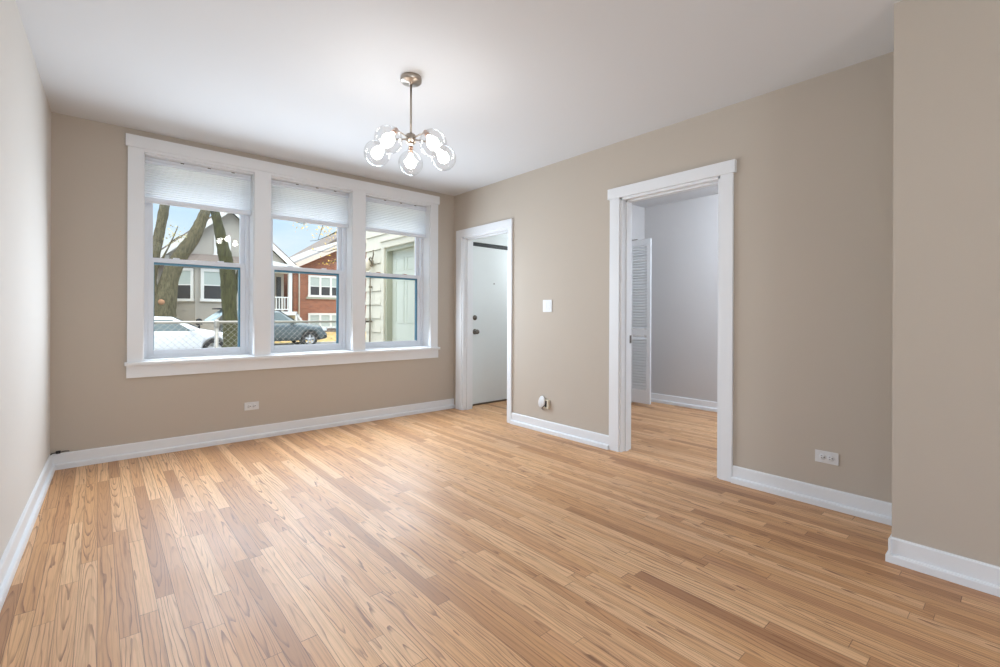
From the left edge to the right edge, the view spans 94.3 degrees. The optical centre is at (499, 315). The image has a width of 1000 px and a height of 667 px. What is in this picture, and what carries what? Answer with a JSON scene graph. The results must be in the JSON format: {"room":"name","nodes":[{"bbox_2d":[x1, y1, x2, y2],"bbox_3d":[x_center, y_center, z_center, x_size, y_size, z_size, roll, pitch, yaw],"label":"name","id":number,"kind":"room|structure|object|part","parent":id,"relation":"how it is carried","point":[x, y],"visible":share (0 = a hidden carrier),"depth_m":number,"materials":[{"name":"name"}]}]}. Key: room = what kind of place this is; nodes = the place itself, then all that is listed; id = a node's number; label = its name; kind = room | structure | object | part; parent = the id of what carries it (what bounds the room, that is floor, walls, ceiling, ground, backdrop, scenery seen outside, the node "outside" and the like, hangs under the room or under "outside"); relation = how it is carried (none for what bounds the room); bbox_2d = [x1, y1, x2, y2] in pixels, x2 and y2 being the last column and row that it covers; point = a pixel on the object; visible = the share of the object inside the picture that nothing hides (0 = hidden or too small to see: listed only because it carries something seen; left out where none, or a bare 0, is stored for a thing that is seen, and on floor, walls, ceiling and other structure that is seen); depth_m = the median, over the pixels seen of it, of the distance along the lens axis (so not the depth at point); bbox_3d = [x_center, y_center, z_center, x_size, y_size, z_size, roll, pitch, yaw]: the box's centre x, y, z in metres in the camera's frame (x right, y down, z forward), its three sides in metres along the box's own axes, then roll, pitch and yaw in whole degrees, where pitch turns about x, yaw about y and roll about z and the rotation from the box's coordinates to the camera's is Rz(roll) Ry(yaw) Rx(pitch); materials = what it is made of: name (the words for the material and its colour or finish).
{"room":"empty living room","nodes":[
{"label":"empty living room","id":0,"kind":"room"},
{"bbox_2d":[0,0,50,558],"bbox_3d":[-0.695,-0.158,0.092,0.250,2.500,7.956,0,0,-40],"label":"wall","id":1,"kind":"structure","parent":0,"point":[25,111],"depth_m":2.24,"materials":[{"name":"paint"}]},
{"bbox_2d":[0,455,54,611],"bbox_3d":[-0.594,1.037,0.183,0.030,0.110,7.951,0,0,-40],"label":"baseboard","id":2,"kind":"structure","parent":1,"relation":"attached to","point":[11,557],"depth_m":2.18,"materials":[{"name":"white paint"}]},
{"bbox_2d":[50,112,453,453],"bbox_3d":[-1.965,-0.164,4.409,3.809,2.500,0.241,0,0,-41],"label":"wall","id":3,"kind":"structure","parent":0,"point":[93,403],"depth_m":3.49,"materials":[{"name":"beige paint"}]},
{"bbox_2d":[244,401,258,410],"bbox_3d":[-2.177,0.795,4.063,0.115,0.070,0.010,0,0,-41],"label":"wall outlet","id":4,"kind":"object","parent":3,"relation":"attached to","point":[249,405],"visible":1,"depth_m":4.06,"materials":[{"name":"white plastic"}]},
{"bbox_2d":[52,398,454,469],"bbox_3d":[-1.836,1.032,4.346,3.429,0.110,0.030,0,0,-41],"label":"baseboard","id":5,"kind":"structure","parent":3,"relation":"attached to","point":[72,459],"depth_m":3.93,"materials":[{"name":"white paint"}]},
{"bbox_2d":[124,133,439,377],"bbox_3d":[-1.829,-0.442,4.486,2.812,1.846,0.270,0,0,-41],"label":"window","id":6,"kind":"structure","parent":3,"relation":"in","point":[245,267],"depth_m":4.08,"materials":[{"name":"white paint"}]},
{"bbox_3d":[-2.777,-0.451,3.532,0.098,1.613,0.019,0,0,-41],"label":"mullion casing","id":7,"kind":"part","parent":6,"relation":"part of","materials":[{"name":"white paint"}]},
{"bbox_3d":[-2.585,-0.818,3.974,0.698,0.774,0.036,0,0,-41],"label":"sash","id":8,"kind":"part","parent":6,"relation":"part of","materials":[{"name":"clear glass"}]},
{"bbox_3d":[-2.562,-0.068,3.943,0.698,0.789,0.036,0,0,-41],"label":"sash","id":9,"kind":"part","parent":6,"relation":"part of","materials":[{"name":"white plastic"}]},
{"bbox_2d":[145,157,250,215],"bbox_3d":[-2.513,-1.067,3.893,0.754,0.349,0.059,0,0,-41],"label":"cellular shade","id":10,"kind":"object","parent":6,"relation":"attached to","point":[170,183],"visible":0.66,"depth_m":3.86,"materials":[{"name":"white fabric"}]},
{"bbox_3d":[-2.513,-1.218,3.894,0.754,0.045,0.056,0,0,-41],"label":"head rail","id":11,"kind":"part","parent":10,"relation":"part of","materials":[{"name":"white plastic"}]},
{"bbox_3d":[-2.515,-0.910,3.894,0.754,0.036,0.044,0,0,-41],"label":"rail","id":12,"kind":"part","parent":10,"relation":"part of","materials":[{"name":"white plastic"}]},
{"bbox_3d":[-2.109,-0.448,4.112,0.133,1.613,0.019,0,0,-41],"label":"mullion casing","id":13,"kind":"part","parent":6,"relation":"part of","materials":[{"name":"white paint"}]},
{"bbox_3d":[-1.759,-1.319,4.406,2.803,0.092,0.028,0,0,-41],"label":"head casing","id":14,"kind":"part","parent":6,"relation":"part of","materials":[{"name":"white paint"}]},
{"bbox_2d":[271,180,348,227],"bbox_3d":[-1.834,-1.064,4.481,0.745,0.349,0.059,0,0,-41],"label":"cellular shade","id":15,"kind":"object","parent":6,"relation":"attached to","point":[289,201],"visible":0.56,"depth_m":4.46,"materials":[{"name":"white fabric"}]},
{"bbox_3d":[-1.836,-0.907,4.482,0.745,0.036,0.044,0,0,-41],"label":"rail","id":16,"kind":"part","parent":15,"relation":"part of","materials":[{"name":"white plastic"}]},
{"bbox_3d":[-1.835,-1.215,4.482,0.745,0.045,0.056,0,0,-41],"label":"head rail","id":17,"kind":"part","parent":15,"relation":"part of","materials":[{"name":"white plastic"}]},
{"bbox_3d":[-1.431,-0.445,4.698,0.137,1.613,0.019,0,0,-41],"label":"mullion casing","id":18,"kind":"part","parent":6,"relation":"part of","materials":[{"name":"white paint"}]},
{"bbox_2d":[366,197,425,237],"bbox_3d":[-1.149,-1.061,5.074,0.762,0.349,0.059,0,0,-41],"label":"cellular shade","id":19,"kind":"object","parent":6,"relation":"attached to","point":[382,216],"visible":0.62,"depth_m":5.06,"materials":[{"name":"white fabric"}]},
{"bbox_3d":[-1.149,-1.212,5.075,0.762,0.045,0.056,0,0,-41],"label":"head rail","id":20,"kind":"part","parent":19,"relation":"part of","materials":[{"name":"white plastic"}]},
{"bbox_3d":[-1.151,-0.904,5.075,0.762,0.036,0.044,0,0,-41],"label":"rail","id":21,"kind":"part","parent":19,"relation":"part of","materials":[{"name":"white plastic"}]},
{"bbox_3d":[-0.754,-0.442,5.285,0.100,1.613,0.019,0,0,-41],"label":"mullion casing","id":22,"kind":"part","parent":6,"relation":"part of","materials":[{"name":"white paint"}]},
{"bbox_2d":[270,176,351,354],"bbox_3d":[-1.851,-0.446,4.497,0.763,1.613,0.225,0,0,-41],"label":"window","id":23,"kind":"structure","parent":3,"relation":"in","point":[343,274],"depth_m":4.67,"materials":[{"name":"white paint"}]},
{"bbox_3d":[-1.906,-0.815,4.562,0.689,0.774,0.036,0,0,-41],"label":"sash","id":24,"kind":"part","parent":23,"relation":"part of","materials":[{"name":"clear glass"}]},
{"bbox_3d":[-1.883,-0.065,4.532,0.689,0.789,0.036,0,0,-41],"label":"sash","id":25,"kind":"part","parent":23,"relation":"part of","materials":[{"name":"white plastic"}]},
{"bbox_3d":[-1.895,-0.446,4.548,0.749,1.587,0.090,0,0,-41],"label":"frame","id":26,"kind":"part","parent":23,"relation":"part of","materials":[{"name":"white plastic"}]},
{"bbox_2d":[365,194,429,350],"bbox_3d":[-1.166,-0.443,5.090,0.780,1.613,0.225,0,0,-41],"label":"window","id":27,"kind":"structure","parent":3,"relation":"in","point":[421,277],"depth_m":5.30,"materials":[{"name":"white paint"}]},
{"bbox_3d":[-1.198,-0.062,5.125,0.706,0.789,0.036,0,0,-41],"label":"sash","id":28,"kind":"part","parent":27,"relation":"part of","materials":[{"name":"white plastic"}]},
{"bbox_3d":[-1.210,-0.443,5.141,0.766,1.587,0.090,0,0,-41],"label":"frame","id":29,"kind":"part","parent":27,"relation":"part of","materials":[{"name":"white plastic"}]},
{"bbox_3d":[-1.221,-0.812,5.156,0.706,0.774,0.036,0,0,-41],"label":"sash","id":30,"kind":"part","parent":27,"relation":"part of","materials":[{"name":"white plastic"}]},
{"bbox_2d":[16,0,901,207],"bbox_3d":[1.555,-1.524,2.069,6.550,0.250,8.500,0,0,-41],"label":"ceiling","id":31,"kind":"structure","parent":0,"point":[510,88],"depth_m":2.62,"materials":[{"name":"white paint"}]},
{"bbox_2d":[364,72,448,168],"bbox_3d":[-0.513,-1.149,2.736,0.547,0.518,0.540,0,0,-41],"label":"chandelier","id":32,"kind":"object","parent":31,"relation":"hanging from","point":[409,79],"visible":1,"depth_m":2.73,"materials":[{"name":"clear glass"}]},
{"bbox_3d":[-0.730,-0.978,2.765,0.072,0.089,0.074,0,0,-41],"label":"bulb","id":33,"kind":"part","parent":32,"relation":"part of","materials":[{"name":"white glass"}]},
{"bbox_3d":[-0.611,-0.977,2.558,0.079,0.089,0.068,0,0,-41],"label":"bulb","id":34,"kind":"part","parent":32,"relation":"part of","materials":[{"name":"white glass"}]},
{"bbox_2d":[408,145,412,153],"bbox_3d":[-0.556,-1.032,2.891,0.029,0.052,0.050,0,0,-12],"label":"socket","id":35,"kind":"object","parent":32,"relation":"attached to","point":[410,149],"depth_m":2.88,"materials":[{"name":"orange metal"}]},
{"bbox_3d":[-0.564,-0.977,2.940,0.069,0.089,0.078,0,0,-41],"label":"bulb","id":36,"kind":"part","parent":32,"relation":"part of","materials":[{"name":"white glass"}]},
{"bbox_3d":[-0.527,-1.220,2.741,0.013,0.315,0.013,0,0,-41],"label":"stem","id":37,"kind":"part","parent":32,"relation":"part of","materials":[{"name":"silver metal"}]},
{"bbox_2d":[423,130,430,137],"bbox_3d":[-0.416,-1.032,2.637,0.031,0.052,0.050,0,0,-41],"label":"socket","id":38,"kind":"object","parent":32,"relation":"attached to","point":[425,132],"depth_m":2.62,"materials":[{"name":"orange metal"}]},
{"bbox_3d":[-0.381,-0.976,2.605,0.068,0.089,0.082,0,0,-41],"label":"bulb","id":39,"kind":"part","parent":32,"relation":"part of","materials":[{"name":"white glass"}]},
{"bbox_3d":[-0.352,-0.976,2.837,0.082,0.089,0.067,0,0,-41],"label":"bulb","id":40,"kind":"part","parent":32,"relation":"part of","materials":[{"name":"white glass"}]},
{"bbox_2d":[475,233,507,246],"bbox_3d":[0.171,-0.155,6.221,1.794,2.500,0.300,0,0,-41],"label":"wall","id":41,"kind":"structure","parent":0,"point":[504,236],"depth_m":5.90,"materials":[{"name":"white paint"}]},
{"bbox_2d":[472,237,507,405],"bbox_3d":[-0.028,0.059,5.854,1.014,2.070,0.115,0,0,-41],"label":"door","id":42,"kind":"structure","parent":41,"relation":"in","point":[490,262],"depth_m":5.79,"materials":[{"name":"white paint"}]},
{"bbox_3d":[-0.021,-0.015,5.846,1.014,1.920,0.016,0,0,-41],"label":"casing","id":43,"kind":"part","parent":42,"relation":"part of","materials":[{"name":"white paint"}]},
{"bbox_2d":[0,401,999,666],"bbox_3d":[1.562,1.226,2.046,6.550,0.250,8.440,0,0,-41],"label":"floor","id":44,"kind":"structure","parent":0,"point":[453,537],"depth_m":2.01,"materials":[{"name":"brown wood"}]},
{"bbox_2d":[631,205,644,402],"bbox_3d":[1.108,-0.151,5.438,2.184,2.500,0.110,0,0,-41],"label":"wall","id":45,"kind":"structure","parent":0,"point":[638,213],"depth_m":5.94,"materials":[{"name":"grey paint"}]},
{"bbox_2d":[631,238,651,403],"bbox_3d":[1.720,0.066,5.695,0.029,2.012,0.296,0,0,-41],"label":"louvered door","id":46,"kind":"structure","parent":45,"relation":"in","point":[640,355],"depth_m":5.67,"materials":[{"name":"white paint"}]},
{"bbox_2d":[453,52,893,502],"bbox_3d":[0.840,-0.152,3.980,0.130,2.500,4.081,0,0,-41],"label":"wall","id":47,"kind":"structure","parent":0,"point":[813,290],"depth_m":2.89,"materials":[{"name":"beige paint"}]},
{"bbox_2d":[455,218,512,422],"bbox_3d":[-0.144,0.056,5.104,0.154,2.077,0.963,0,0,-41],"label":"door frame","id":48,"kind":"structure","parent":47,"relation":"attached to","point":[465,237],"depth_m":5.34,"materials":[{"name":"white paint"}]},
{"bbox_3d":[-0.475,0.097,5.383,0.019,1.992,0.108,0,0,-41],"label":"casing","id":49,"kind":"part","parent":48,"relation":"part of","materials":[{"name":"white paint"}]},
{"bbox_3d":[-0.191,-0.941,5.060,0.019,0.085,0.963,0,0,-41],"label":"head casing","id":50,"kind":"part","parent":48,"relation":"part of","materials":[{"name":"white paint"}]},
{"bbox_3d":[0.101,0.099,4.718,0.019,1.992,0.058,0,0,-41],"label":"casing","id":51,"kind":"part","parent":48,"relation":"part of","materials":[{"name":"white paint"}]},
{"bbox_2d":[538,396,549,409],"bbox_3d":[0.405,0.826,4.353,0.033,0.134,0.138,0,0,-41],"label":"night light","id":52,"kind":"object","parent":47,"relation":"attached to","point":[542,402],"visible":1,"depth_m":4.34,"materials":[{"name":"white plastic"}]},
{"bbox_2d":[543,300,551,311],"bbox_3d":[0.443,-0.087,4.333,0.008,0.114,0.114,0,0,-41],"label":"light switch","id":53,"kind":"object","parent":47,"relation":"attached to","point":[547,304],"visible":1,"depth_m":4.33,"materials":[{"name":"white plastic"}]},
{"bbox_2d":[510,412,608,449],"bbox_3d":[0.502,1.042,4.243,0.030,0.110,1.188,0,0,-41],"label":"baseboard","id":54,"kind":"structure","parent":47,"relation":"attached to","point":[591,438],"depth_m":4.17,"materials":[{"name":"white paint"}]},
{"bbox_2d":[607,159,736,481],"bbox_3d":[1.271,0.037,3.474,0.176,2.127,1.006,0,0,-41],"label":"door frame","id":55,"kind":"structure","parent":47,"relation":"attached to","point":[721,174],"depth_m":3.52,"materials":[{"name":"white paint"}]},
{"bbox_3d":[0.930,0.077,3.762,0.019,2.043,0.092,0,0,-41],"label":"casing","id":56,"kind":"part","parent":55,"relation":"part of","materials":[{"name":"white paint"}]},
{"bbox_3d":[1.220,-0.985,3.426,0.028,0.084,1.006,0,0,-41],"label":"head casing","id":57,"kind":"part","parent":55,"relation":"part of","materials":[{"name":"white paint"}]},
{"bbox_3d":[1.510,0.080,3.092,0.019,2.043,0.084,0,0,-41],"label":"casing","id":58,"kind":"part","parent":55,"relation":"part of","materials":[{"name":"white paint"}]},
{"bbox_2d":[815,449,838,465],"bbox_3d":[1.880,0.819,2.668,0.010,0.070,0.115,0,0,-41],"label":"wall outlet","id":59,"kind":"object","parent":47,"relation":"attached to","point":[831,458],"visible":1,"depth_m":2.66,"materials":[{"name":"white plastic"}]},
{"bbox_2d":[819,454,825,459],"bbox_3d":[1.865,0.819,2.681,0.003,0.033,0.033,0,0,-41],"label":"receptacle","id":60,"kind":"object","parent":59,"relation":"attached to","point":[821,456],"depth_m":2.68,"materials":[{"name":"white plastic"}]},
{"bbox_2d":[827,455,833,460],"bbox_3d":[1.891,0.819,2.652,0.003,0.033,0.033,0,0,-41],"label":"receptacle","id":61,"kind":"object","parent":59,"relation":"attached to","point":[829,457],"depth_m":2.65,"materials":[{"name":"white plastic"}]},
{"bbox_2d":[731,465,999,596],"bbox_3d":[2.906,1.052,1.103,0.507,0.110,4.755,0,0,-41],"label":"baseboard","id":62,"kind":"structure","parent":47,"relation":"attached to","point":[872,509],"depth_m":2.44,"materials":[{"name":"white paint"}]},
{"bbox_2d":[644,194,717,401],"bbox_3d":[2.818,-0.143,5.041,0.120,2.500,2.730,0,0,-41],"label":"wall","id":63,"kind":"structure","parent":0,"point":[684,234],"depth_m":5.62,"materials":[{"name":"grey paint"}]},
{"bbox_2d":[651,393,716,411],"bbox_3d":[2.756,1.052,4.992,0.030,0.110,2.730,0,0,-41],"label":"baseboard","id":64,"kind":"structure","parent":63,"relation":"attached to","point":[659,398],"depth_m":5.59,"materials":[{"name":"white paint"}]},
{"bbox_2d":[892,0,999,566],"bbox_3d":[3.268,-0.141,0.825,0.633,2.500,3.868,0,0,-41],"label":"wall","id":65,"kind":"structure","parent":0,"point":[946,341],"depth_m":1.95,"materials":[{"name":"beige paint"}]},
{"label":"outside","id":66,"kind":"structure","parent":0,"visible":0},
{"bbox_3d":[-19.691,1.609,45.623,90.000,0.300,85.260,0,0,-41],"label":"ground","id":67,"kind":"structure","parent":66,"visible":0},
{"bbox_2d":[153,204,209,316],"bbox_3d":[-14.034,-3.013,20.586,2.776,9.305,1.550,0,0,-41],"label":"street tree","id":68,"kind":"object","parent":67,"relation":"on","point":[166,291],"visible":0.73,"depth_m":20.05,"materials":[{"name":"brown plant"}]},
{"bbox_2d":[210,211,237,346],"bbox_3d":[-8.264,-1.571,14.269,1.592,6.695,0.574,0,0,-41],"label":"street tree","id":69,"kind":"object","parent":67,"relation":"on","point":[228,277],"visible":0.5,"depth_m":14.05,"materials":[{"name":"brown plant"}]},
{"bbox_2d":[154,319,335,349],"bbox_3d":[-3.702,0.839,5.528,4.312,1.579,0.060,0,0,-41],"label":"fence","id":70,"kind":"object","parent":67,"relation":"on","point":[216,322],"visible":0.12,"depth_m":5.70,"materials":[{"name":"metal"}]},
{"bbox_3d":[-3.494,0.840,5.708,0.062,1.579,0.060,0,0,-41],"label":"post","id":71,"kind":"part","parent":70,"relation":"part of","materials":[{"name":"metal"}]},
{"bbox_3d":[-3.699,0.084,5.528,4.250,0.031,0.031,0,0,-41],"label":"rail","id":72,"kind":"part","parent":70,"relation":"part of","materials":[{"name":"metal"}]},
{"bbox_2d":[293,222,336,264],"bbox_3d":[-5.269,-1.542,14.036,2.027,6.642,1.249,0,0,-41],"label":"autumn tree","id":73,"kind":"object","parent":67,"relation":"on","point":[321,229],"visible":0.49,"depth_m":13.93,"materials":[{"name":"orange plant"}]},
{"bbox_2d":[365,231,414,341],"bbox_3d":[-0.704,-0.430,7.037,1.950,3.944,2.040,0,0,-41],"label":"neighboring house","id":74,"kind":"structure","parent":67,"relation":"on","point":[392,300],"depth_m":6.71,"materials":[{"name":"green paint"}]},
{"bbox_2d":[366,250,373,270],"bbox_3d":[-1.939,-0.812,6.911,0.140,0.307,0.250,0,0,-41],"label":"wall lantern","id":75,"kind":"object","parent":74,"relation":"attached to","point":[369,263],"visible":0.91,"depth_m":6.91,"materials":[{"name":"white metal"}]},
{"bbox_3d":[-1.993,-0.757,6.950,0.110,0.195,0.110,0,0,-41],"label":"lamp shade","id":76,"kind":"part","parent":75,"relation":"part of","materials":[{"name":"beige plastic"}]},
{"bbox_3d":[-1.921,-0.840,6.905,0.051,0.252,0.215,0,0,-26],"label":"scroll arm","id":77,"kind":"part","parent":75,"relation":"part of","materials":[{"name":"gold metal"}]},
{"bbox_2d":[369,278,371,341],"bbox_3d":[-1.963,-0.096,7.011,0.038,1.124,0.049,0,0,-41],"label":"conduit","id":78,"kind":"object","parent":74,"relation":"attached to","point":[370,286],"visible":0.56,"depth_m":7.00,"materials":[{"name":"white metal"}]},
{"bbox_3d":[-1.401,0.051,6.388,0.050,2.275,1.050,0,0,-41],"label":"door casing","id":79,"kind":"part","parent":74,"relation":"part of","materials":[{"name":"beige"}]},
{"bbox_3d":[-1.339,0.109,6.442,0.125,2.160,0.850,0,0,-41],"label":"door frame","id":80,"kind":"part","parent":74,"relation":"part of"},
{"bbox_3d":[-1.297,0.109,6.478,0.055,2.060,0.760,0,0,-41],"label":"door","id":81,"kind":"part","parent":74,"relation":"part of","materials":[{"name":"green paint"}]},
{"bbox_3d":[-1.320,0.124,6.458,0.008,1.890,0.547,0,0,-41],"label":"raised panel","id":82,"kind":"part","parent":74,"relation":"part of","materials":[{"name":"green paint"}]},
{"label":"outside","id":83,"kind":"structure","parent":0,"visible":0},
{"bbox_3d":[-2.128,1.554,25.354,90.000,0.062,7.300,0,0,-41],"label":"street","id":84,"kind":"object","parent":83,"visible":0},
{"bbox_2d":[154,316,222,349],"bbox_3d":[-11.541,0.757,15.805,4.600,1.450,2.140,0,0,-41],"label":"car","id":85,"kind":"object","parent":84,"relation":"on","point":[193,328],"visible":0.23,"depth_m":15.46,"materials":[{"name":"white paint"}]},
{"bbox_2d":[204,308,326,344],"bbox_3d":[-10.832,0.590,21.645,4.920,1.790,2.190,0,0,-41],"label":"car","id":86,"kind":"object","parent":84,"relation":"on","point":[278,315],"visible":0.41,"depth_m":21.49,"materials":[{"name":"grey paint"}]},
{"bbox_2d":[274,340,365,344],"bbox_3d":[-2.127,1.475,25.354,90.000,0.120,7.700,0,0,-41],"label":"curb","id":87,"kind":"object","parent":84,"relation":"on","point":[365,340],"depth_m":23.26,"materials":[{"name":"concrete"}]},
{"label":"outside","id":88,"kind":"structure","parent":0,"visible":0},
{"bbox_2d":[274,331,365,342],"bbox_3d":[-16.566,1.247,42.018,90.000,0.450,34.800,0,0,-41],"label":"lawn","id":89,"kind":"structure","parent":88,"point":[327,333],"depth_m":26.44,"materials":[{"name":"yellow plant"}]},
{"bbox_2d":[157,212,302,330],"bbox_3d":[-17.046,-2.299,27.947,6.937,7.039,12.020,0,0,-41],"label":"house","id":90,"kind":"structure","parent":89,"relation":"on","point":[199,290],"depth_m":23.45,"materials":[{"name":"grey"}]},
{"bbox_3d":[-15.617,-1.156,22.906,0.703,0.665,0.015,0,0,1],"label":"pane","id":91,"kind":"part","parent":90,"relation":"part of","materials":[{"name":"black glass"}]},
{"bbox_3d":[-15.614,-1.871,22.906,0.703,0.665,0.015,0,0,1],"label":"pane","id":92,"kind":"part","parent":90,"relation":"part of","materials":[{"name":"white glass"}]},
{"bbox_3d":[-14.420,-1.861,23.393,0.890,0.655,0.015,0,0,-41],"label":"pane","id":93,"kind":"part","parent":90,"relation":"part of","materials":[{"name":"white glass"}]},
{"bbox_3d":[-14.423,-1.156,23.393,0.890,0.655,0.015,0,0,-41],"label":"pane","id":94,"kind":"part","parent":90,"relation":"part of","materials":[{"name":"black glass"}]},
{"bbox_3d":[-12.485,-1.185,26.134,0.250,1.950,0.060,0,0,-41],"label":"porch door","id":95,"kind":"part","parent":90,"relation":"part of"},
{"bbox_3d":[-11.912,-0.642,24.852,1.100,0.710,0.070,0,0,-41],"label":"railing","id":96,"kind":"part","parent":90,"relation":"part of","materials":[{"name":"white wood"}]},
{"bbox_2d":[289,231,336,257],"bbox_3d":[-15.259,-4.602,47.561,15.145,11.260,8.500,0,0,-41],"label":"house","id":97,"kind":"structure","parent":89,"relation":"on","point":[329,240],"depth_m":45.82,"materials":[{"name":"grey"}]},
{"bbox_2d":[284,239,366,331],"bbox_3d":[-12.459,-2.033,34.714,8.979,6.746,9.800,0,0,-41],"label":"brick house","id":98,"kind":"structure","parent":89,"relation":"on","point":[313,295],"depth_m":29.57,"materials":[{"name":"red brick"}]},
{"bbox_3d":[-11.783,0.161,29.456,0.550,0.335,0.015,0,0,-41],"label":"pane","id":99,"kind":"part","parent":98,"relation":"part of","materials":[{"name":"white glass"}]},
{"bbox_3d":[-11.773,-2.139,29.456,0.550,0.535,0.015,0,0,-41],"label":"pane","id":100,"kind":"part","parent":98,"relation":"part of","materials":[{"name":"white glass"}]},
{"bbox_3d":[-11.776,-1.554,29.456,0.550,0.535,0.015,0,0,-41],"label":"pane","id":101,"kind":"part","parent":98,"relation":"part of","materials":[{"name":"grey glass"}]},
{"bbox_3d":[-11.251,-1.095,29.902,2.450,0.120,0.100,0,0,-41],"label":"window sill","id":102,"kind":"part","parent":98,"relation":"part of","materials":[{"name":"beige stone"}]},
{"bbox_3d":[-11.269,0.163,29.902,0.550,0.335,0.015,0,0,-41],"label":"pane","id":103,"kind":"part","parent":98,"relation":"part of","materials":[{"name":"white glass"}]},
{"bbox_3d":[-11.259,-2.137,29.902,0.550,0.535,0.015,0,0,-41],"label":"pane","id":104,"kind":"part","parent":98,"relation":"part of","materials":[{"name":"white glass"}]},
{"bbox_3d":[-11.262,-1.552,29.902,0.550,0.535,0.015,0,0,-41],"label":"pane","id":105,"kind":"part","parent":98,"relation":"part of","materials":[{"name":"grey glass"}]},
{"bbox_3d":[-10.745,-2.135,30.347,0.550,0.535,0.015,0,0,-41],"label":"pane","id":106,"kind":"part","parent":98,"relation":"part of","materials":[{"name":"white glass"}]},
{"bbox_3d":[-10.748,-1.550,30.347,0.550,0.535,0.015,0,0,-41],"label":"pane","id":107,"kind":"part","parent":98,"relation":"part of","materials":[{"name":"black glass"}]}
]}

